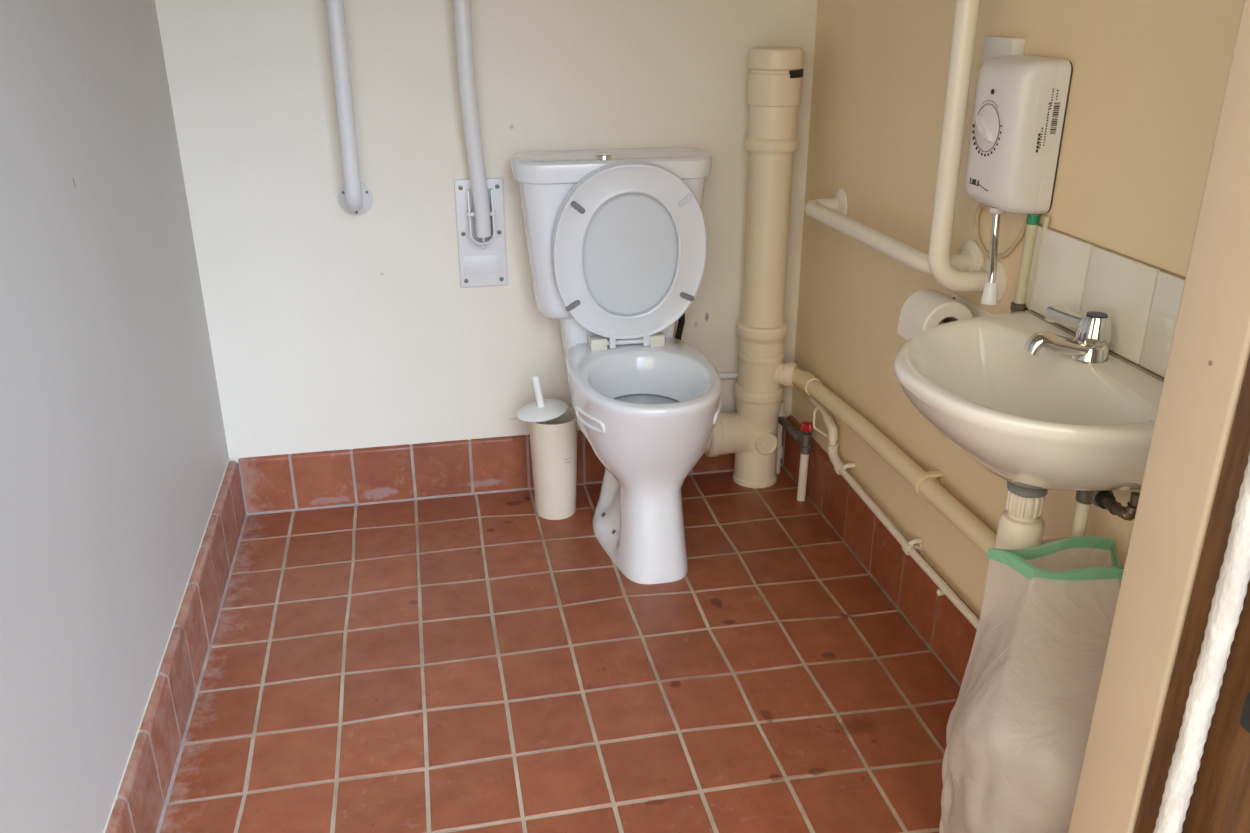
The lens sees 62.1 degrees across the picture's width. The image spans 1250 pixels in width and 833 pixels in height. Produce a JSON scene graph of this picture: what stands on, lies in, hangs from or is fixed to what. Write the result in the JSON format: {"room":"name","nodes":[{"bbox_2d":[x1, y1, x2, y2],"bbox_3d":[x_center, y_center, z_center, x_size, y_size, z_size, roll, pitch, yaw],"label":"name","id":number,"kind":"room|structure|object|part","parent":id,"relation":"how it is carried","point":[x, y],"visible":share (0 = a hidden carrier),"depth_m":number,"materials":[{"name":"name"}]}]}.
{"room":"public restroom","nodes":[
{"label":"public restroom","id":0,"kind":"room"},
{"bbox_2d":[0,0,228,832],"bbox_3d":[-0.919,-0.460,1.494,0.163,2.400,2.105,-5,23,-11],"label":"wall","id":1,"kind":"structure","parent":0,"point":[114,456],"depth_m":1.60,"materials":[{"name":"beige paint"}]},
{"bbox_2d":[103,458,247,832],"bbox_3d":[-0.843,0.512,1.942,0.032,0.166,1.755,-5,23,-11],"label":"baseboard","id":2,"kind":"structure","parent":1,"relation":"attached to","point":[143,794],"depth_m":1.96,"materials":[{"name":"red tile"}]},
{"bbox_2d":[155,0,817,511],"bbox_3d":[-0.293,-0.892,2.534,1.540,2.400,0.150,-5,23,-11],"label":"wall","id":3,"kind":"structure","parent":0,"point":[330,328],"depth_m":2.56,"materials":[{"name":"white paint"}]},
{"bbox_2d":[326,0,372,215],"bbox_3d":[-0.642,-0.939,2.295,0.085,1.012,0.108,-5,23,-11],"label":"grab rail","id":4,"kind":"object","parent":3,"relation":"attached to","point":[354,197],"visible":1,"depth_m":2.36,"materials":[{"name":"grey metal"}]},
{"bbox_2d":[453,0,507,287],"bbox_3d":[-0.353,-0.786,2.429,0.120,1.015,0.094,-5,23,-11],"label":"rail","id":5,"kind":"object","parent":3,"relation":"attached to","point":[479,199],"visible":1,"depth_m":2.56,"materials":[{"name":"grey metal"}]},
{"bbox_3d":[-0.361,-0.460,2.611,0.120,0.273,0.008,-5,23,-11],"label":"hinge plate","id":6,"kind":"part","parent":5,"relation":"part of","materials":[{"name":"white metal"}]},
{"bbox_2d":[238,415,785,514],"bbox_3d":[-0.273,0.128,2.869,1.498,0.162,0.018,-5,23,-11],"label":"baseboard","id":7,"kind":"structure","parent":3,"relation":"attached to","point":[420,471],"depth_m":2.80,"materials":[{"name":"red tile"}]},
{"bbox_2d":[719,372,737,378],"bbox_3d":[0.228,-0.110,2.878,0.202,0.021,0.017,-5,23,-11],"label":"pipe","id":8,"kind":"object","parent":3,"relation":"attached to","point":[733,375],"visible":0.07,"depth_m":2.88,"materials":[{"name":"white plastic"}]},
{"bbox_2d":[160,467,959,832],"bbox_3d":[-0.081,0.567,2.024,1.540,0.004,1.955,-5,23,-11],"label":"floor","id":9,"kind":"structure","parent":0,"point":[480,663],"depth_m":2.09,"materials":[{"name":"red tile"}]},
{"bbox_2d":[529,407,577,519],"bbox_3d":[-0.185,0.124,2.724,0.131,0.277,0.131,-5,23,-11],"label":"brush holder","id":10,"kind":"object","parent":9,"relation":"on","point":[553,444],"visible":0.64,"depth_m":2.68,"materials":[{"name":"beige plastic"}]},
{"bbox_2d":[516,374,567,423],"bbox_3d":[-0.212,0.056,2.687,0.133,0.351,0.134,-5,23,-11],"label":"toilet brush","id":11,"kind":"object","parent":10,"relation":"in","point":[543,410],"visible":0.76,"depth_m":2.63,"materials":[{"name":"white plastic"}]},
{"bbox_3d":[-0.219,-0.062,2.637,0.035,0.094,0.024,-5,23,-11],"label":"handle","id":12,"kind":"part","parent":11,"relation":"part of","materials":[{"name":"white plastic"}]},
{"bbox_2d":[510,147,721,583],"bbox_3d":[0.010,-0.130,2.493,0.484,0.924,0.616,-5,23,-11],"label":"toilet","id":13,"kind":"object","parent":9,"relation":"on","point":[616,241],"visible":1,"depth_m":2.47,"materials":[{"name":"white ceramic"}]},
{"bbox_3d":[-0.032,-0.609,2.514,0.484,0.051,0.201,-5,23,-11],"label":"cistern lid","id":14,"kind":"part","parent":13,"relation":"part of","materials":[{"name":"white ceramic"}]},
{"bbox_3d":[0.009,-0.398,2.506,0.376,0.435,0.045,-5,23,-11],"label":"seat lid","id":15,"kind":"part","parent":13,"relation":"part of","materials":[{"name":"white plastic"}]},
{"bbox_3d":[0.006,-0.187,2.595,0.123,0.013,0.013,-5,23,-11],"label":"hinge rod","id":16,"kind":"part","parent":13,"relation":"part of","materials":[{"name":"silver metal"}]},
{"bbox_3d":[0.013,-0.379,2.493,0.374,0.456,0.045,-5,23,-11],"label":"seat","id":17,"kind":"part","parent":13,"relation":"part of","materials":[{"name":"white plastic"}]},
{"bbox_2d":[705,46,804,487],"bbox_3d":[0.277,-0.348,2.711,0.385,1.159,0.153,-5,23,-11],"label":"pipe","id":18,"kind":"object","parent":9,"relation":"on","point":[750,432],"visible":0.95,"depth_m":2.68,"materials":[{"name":"beige paint"}]},
{"bbox_2d":[776,400,813,500],"bbox_3d":[0.458,0.090,2.872,0.039,0.226,0.212,-6,23,-15],"label":"valve","id":19,"kind":"object","parent":9,"relation":"on","point":[803,435],"visible":0.93,"depth_m":2.80,"materials":[{"name":"grey metal"}]},
{"bbox_3d":[0.483,0.028,2.754,0.039,0.022,0.034,-5,23,-11],"label":"red handle","id":20,"kind":"part","parent":19,"relation":"part of","materials":[{"name":"red plastic"}]},
{"bbox_2d":[939,536,1123,832],"bbox_3d":[0.619,0.485,1.516,0.295,0.536,0.311,-5,23,-11],"label":"bag","id":21,"kind":"object","parent":9,"relation":"on","point":[1019,723],"visible":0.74,"depth_m":1.46,"materials":[{"name":"beige plastic"}]},
{"bbox_2d":[791,0,1243,615],"bbox_3d":[0.731,-0.591,1.806,0.150,2.400,2.105,-5,23,-11],"label":"wall","id":22,"kind":"structure","parent":0,"point":[1149,80],"depth_m":2.03,"materials":[{"name":"yellow paint"}]},
{"bbox_2d":[782,412,979,686],"bbox_3d":[0.644,0.394,2.223,0.027,0.166,1.755,-5,23,-11],"label":"baseboard","id":23,"kind":"structure","parent":22,"relation":"attached to","point":[946,632],"depth_m":2.38,"materials":[{"name":"red tile"}]},
{"bbox_2d":[805,188,982,273],"bbox_3d":[0.537,-0.398,2.227,0.104,0.097,0.712,-5,23,-11],"label":"grab rail","id":24,"kind":"object","parent":22,"relation":"attached to","point":[831,212],"visible":0.77,"depth_m":2.11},
{"bbox_2d":[809,396,978,629],"bbox_3d":[0.624,0.242,2.208,0.043,0.134,1.250,-5,23,-11],"label":"supply pipe","id":25,"kind":"object","parent":22,"relation":"attached to","point":[909,547],"visible":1,"depth_m":2.36,"materials":[{"name":"white plastic"}]},
{"bbox_2d":[841,463,855,470],"bbox_3d":[0.550,0.127,2.566,0.030,0.031,0.026,-5,23,-11],"label":"clip","id":26,"kind":"object","parent":25,"relation":"on","point":[849,465],"depth_m":2.55,"materials":[{"name":"beige plastic"}]},
{"bbox_2d":[793,369,996,555],"bbox_3d":[0.597,0.087,2.227,0.060,0.115,1.236,-5,23,-11],"label":"pipe","id":27,"kind":"object","parent":22,"relation":"attached to","point":[925,484],"visible":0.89,"depth_m":2.18,"materials":[{"name":"beige plastic"}]},
{"bbox_2d":[936,589,943,595],"bbox_3d":[0.646,0.360,2.124,0.015,0.014,0.014,-5,23,-11],"label":"clip","id":28,"kind":"object","parent":22,"relation":"attached to","point":[939,592],"visible":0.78,"depth_m":2.12,"materials":[{"name":"beige plastic"}]},
{"bbox_2d":[940,293,991,323],"bbox_3d":[0.621,-0.168,1.949,0.077,0.080,0.180,-5,23,-11],"label":"toilet roll holder","id":29,"kind":"object","parent":22,"relation":"attached to","point":[976,311],"visible":0.05,"depth_m":1.95,"materials":[{"name":"beige plastic"}]},
{"bbox_2d":[897,289,972,339],"bbox_3d":[0.585,-0.179,1.954,0.103,0.103,0.102,-5,23,-11],"label":"toilet roll","id":30,"kind":"object","parent":29,"relation":"on","point":[924,309],"visible":0.62,"depth_m":1.92,"materials":[{"name":"paper"}]},
{"bbox_3d":[0.657,-0.171,1.956,0.004,0.080,0.180,-5,23,-11],"label":"wall plate","id":31,"kind":"part","parent":29,"relation":"part of","materials":[{"name":"white plastic"}]},
{"bbox_2d":[928,0,1006,302],"bbox_3d":[0.605,-0.658,1.703,0.126,0.979,0.101,-5,23,-11],"label":"grab rail","id":32,"kind":"object","parent":22,"relation":"attached to","point":[966,11],"visible":0.8,"depth_m":1.78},
{"bbox_2d":[982,36,1025,64],"bbox_3d":[0.646,-0.614,1.775,0.024,0.066,0.090,-5,23,-11],"label":"cable trunking","id":33,"kind":"object","parent":22,"relation":"attached to","point":[995,46],"visible":0.49,"depth_m":1.75,"materials":[{"name":"white plastic"}]},
{"bbox_2d":[965,54,1072,304],"bbox_3d":[0.631,-0.395,1.736,0.102,0.391,0.160,-5,23,-11],"label":"water heater","id":34,"kind":"object","parent":22,"relation":"attached to","point":[1021,101],"visible":1,"depth_m":1.66,"materials":[{"name":"white plastic"}]},
{"bbox_3d":[0.622,-0.280,1.749,0.013,0.124,0.082,6,23,13],"label":"spout","id":35,"kind":"part","parent":34,"relation":"part of","materials":[{"name":"silver metal"}]},
{"bbox_2d":[974,203,1026,258],"bbox_3d":[0.659,-0.329,1.833,0.019,0.109,0.178,-5,23,-11],"label":"power cable","id":36,"kind":"object","parent":34,"relation":"attached to","point":[1018,239],"visible":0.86,"depth_m":1.88,"materials":[{"name":"white plastic"}]},
{"bbox_3d":[0.633,-0.465,1.711,0.086,0.242,0.155,-5,23,-11],"label":"casing","id":37,"kind":"part","parent":34,"relation":"part of","materials":[{"name":"white plastic"}]},
{"bbox_2d":[1010,214,1049,311],"bbox_3d":[0.676,-0.251,1.743,0.028,0.177,0.046,-5,23,-11],"label":"pipe","id":38,"kind":"object","parent":34,"relation":"attached to","point":[1032,221],"visible":0.87,"depth_m":1.74,"materials":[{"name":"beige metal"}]},
{"bbox_3d":[0.678,-0.468,1.719,0.004,0.238,0.151,-5,23,-11],"label":"plate","id":39,"kind":"part","parent":34,"relation":"part of","materials":[{"name":"white plastic"}]},
{"bbox_2d":[894,305,1163,549],"bbox_3d":[0.569,0.075,1.565,0.347,0.455,0.515,-5,23,-11],"label":"washbasin","id":40,"kind":"object","parent":22,"relation":"attached to","point":[1038,404],"visible":0.88,"depth_m":1.50,"materials":[{"name":"white ceramic"}]},
{"bbox_2d":[1024,305,1111,363],"bbox_3d":[0.648,-0.125,1.543,0.124,0.069,0.105,-5,23,-11],"label":"tap","id":41,"kind":"object","parent":40,"relation":"on","point":[1091,339],"depth_m":1.52,"materials":[{"name":"silver metal"}]},
{"bbox_2d":[1071,491,1139,536],"bbox_3d":[0.702,0.194,1.551,0.035,0.246,0.162,-1,23,-2],"label":"pipe","id":42,"kind":"object","parent":40,"relation":"attached to","point":[1102,499],"visible":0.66,"depth_m":1.52,"materials":[{"name":"grey metal"}]},
{"bbox_2d":[1025,224,1185,378],"bbox_3d":[0.755,-0.120,1.444,0.010,0.153,0.687,-5,23,-11],"label":"tile backsplash","id":43,"kind":"structure","parent":22,"relation":"attached to","point":[1142,300],"depth_m":1.54,"materials":[{"name":"white tile"}]},
{"bbox_3d":[0.100,-0.168,0.789,1.527,2.400,0.200,-5,23,-11],"label":"wall","id":44,"kind":"structure","parent":0,"visible":0},
{"bbox_2d":[1068,0,1249,832],"bbox_3d":[-0.037,-0.063,0.863,1.270,2.150,0.095,-5,23,-11],"label":"trim","id":45,"kind":"structure","parent":44,"relation":"attached to","point":[1210,349],"depth_m":1.04,"materials":[{"name":"beige wood"}]},
{"bbox_2d":[1133,354,1249,832],"bbox_3d":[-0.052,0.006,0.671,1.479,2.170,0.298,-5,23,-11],"label":"door","id":46,"kind":"structure","parent":44,"relation":"in","point":[1220,798],"depth_m":1.02,"materials":[{"name":"brown wood"}]},
{"bbox_2d":[1153,453,1249,832],"bbox_3d":[0.555,-0.025,0.876,0.026,2.050,0.026,-11,25,-24],"label":"rope","id":47,"kind":"object","parent":46,"relation":"hanging from","point":[1234,577],"visible":1,"depth_m":0.97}
]}

